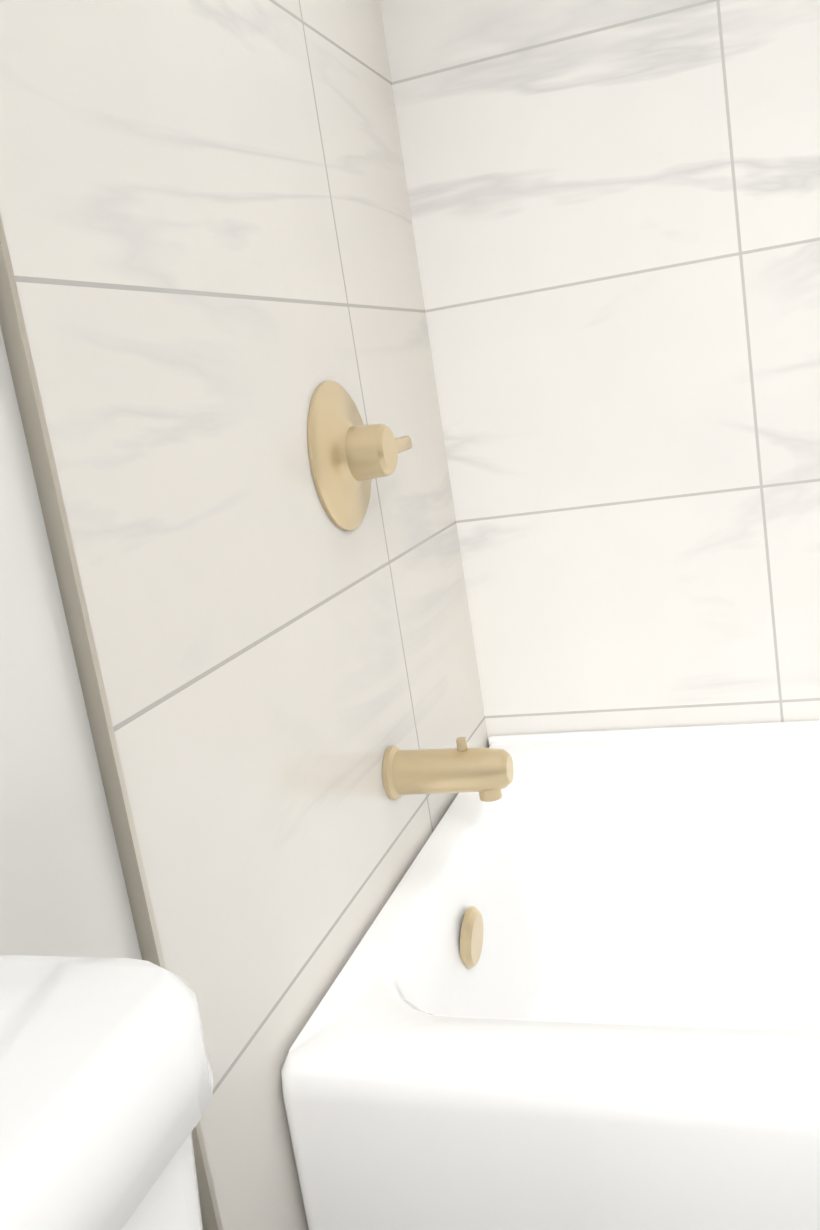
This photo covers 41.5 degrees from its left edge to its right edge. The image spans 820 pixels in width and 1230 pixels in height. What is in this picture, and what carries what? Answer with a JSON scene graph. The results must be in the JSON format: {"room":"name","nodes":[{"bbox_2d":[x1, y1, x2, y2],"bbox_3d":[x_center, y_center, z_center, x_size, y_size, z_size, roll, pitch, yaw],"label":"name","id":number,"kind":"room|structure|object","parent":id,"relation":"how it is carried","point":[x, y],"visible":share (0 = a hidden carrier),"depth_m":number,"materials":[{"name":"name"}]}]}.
{"room":"bathroom","nodes":[
{"label":"bathroom","id":0,"kind":"room"},
{"bbox_2d":[0,326,141,959],"bbox_3d":[-0.689,-0.398,-0.299,0.120,3.000,4.850,-5,12,19],"label":"wall","id":1,"kind":"structure","parent":0,"point":[63,890],"depth_m":0.70,"materials":[{"name":"white paint"}]},
{"bbox_2d":[0,0,488,1229],"bbox_3d":[-0.189,-0.749,1.029,0.014,3.000,0.929,-5,12,19],"label":"wall tile","id":2,"kind":"structure","parent":1,"relation":"attached to","point":[210,280],"depth_m":0.94,"materials":[{"name":"tile"}]},
{"bbox_2d":[307,380,411,530],"bbox_3d":[-0.048,-0.178,1.185,0.060,0.164,0.177,-5,12,19],"label":"shower valve","id":3,"kind":"object","parent":2,"relation":"attached to","point":[351,455],"visible":1,"depth_m":1.15,"materials":[{"name":"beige metal"}]},
{"bbox_2d":[382,737,513,801],"bbox_3d":[0.045,0.176,1.238,0.142,0.072,0.062,-5,12,19],"label":"tub spout","id":4,"kind":"object","parent":2,"relation":"attached to","point":[487,774],"visible":1,"depth_m":1.22,"materials":[{"name":"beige metal"}]},
{"bbox_2d":[380,0,819,746],"bbox_3d":[0.885,-0.998,1.413,2.070,3.000,0.540,-5,12,19],"label":"wall","id":5,"kind":"structure","parent":0,"point":[614,206],"depth_m":1.48,"materials":[{"name":"tile"}]},
{"bbox_3d":[0.466,1.013,-0.311,2.070,0.080,4.850,-5,12,19],"label":"floor","id":6,"kind":"structure","parent":0,"visible":0},
{"bbox_2d":[0,955,212,1229],"bbox_3d":[0.102,0.538,0.172,0.901,0.758,0.525,-5,12,19],"label":"toilet","id":7,"kind":"object","parent":6,"relation":"on","point":[106,1084],"visible":1,"depth_m":0.35,"materials":[{"name":"white ceramic"}]},
{"bbox_2d":[281,720,819,1229],"bbox_3d":[0.878,0.413,1.033,1.800,0.422,0.827,-5,12,19],"label":"bathtub","id":8,"kind":"object","parent":6,"relation":"on","point":[575,984],"visible":0.94,"depth_m":1.11,"materials":[{"name":"white ceramic"}]}
]}

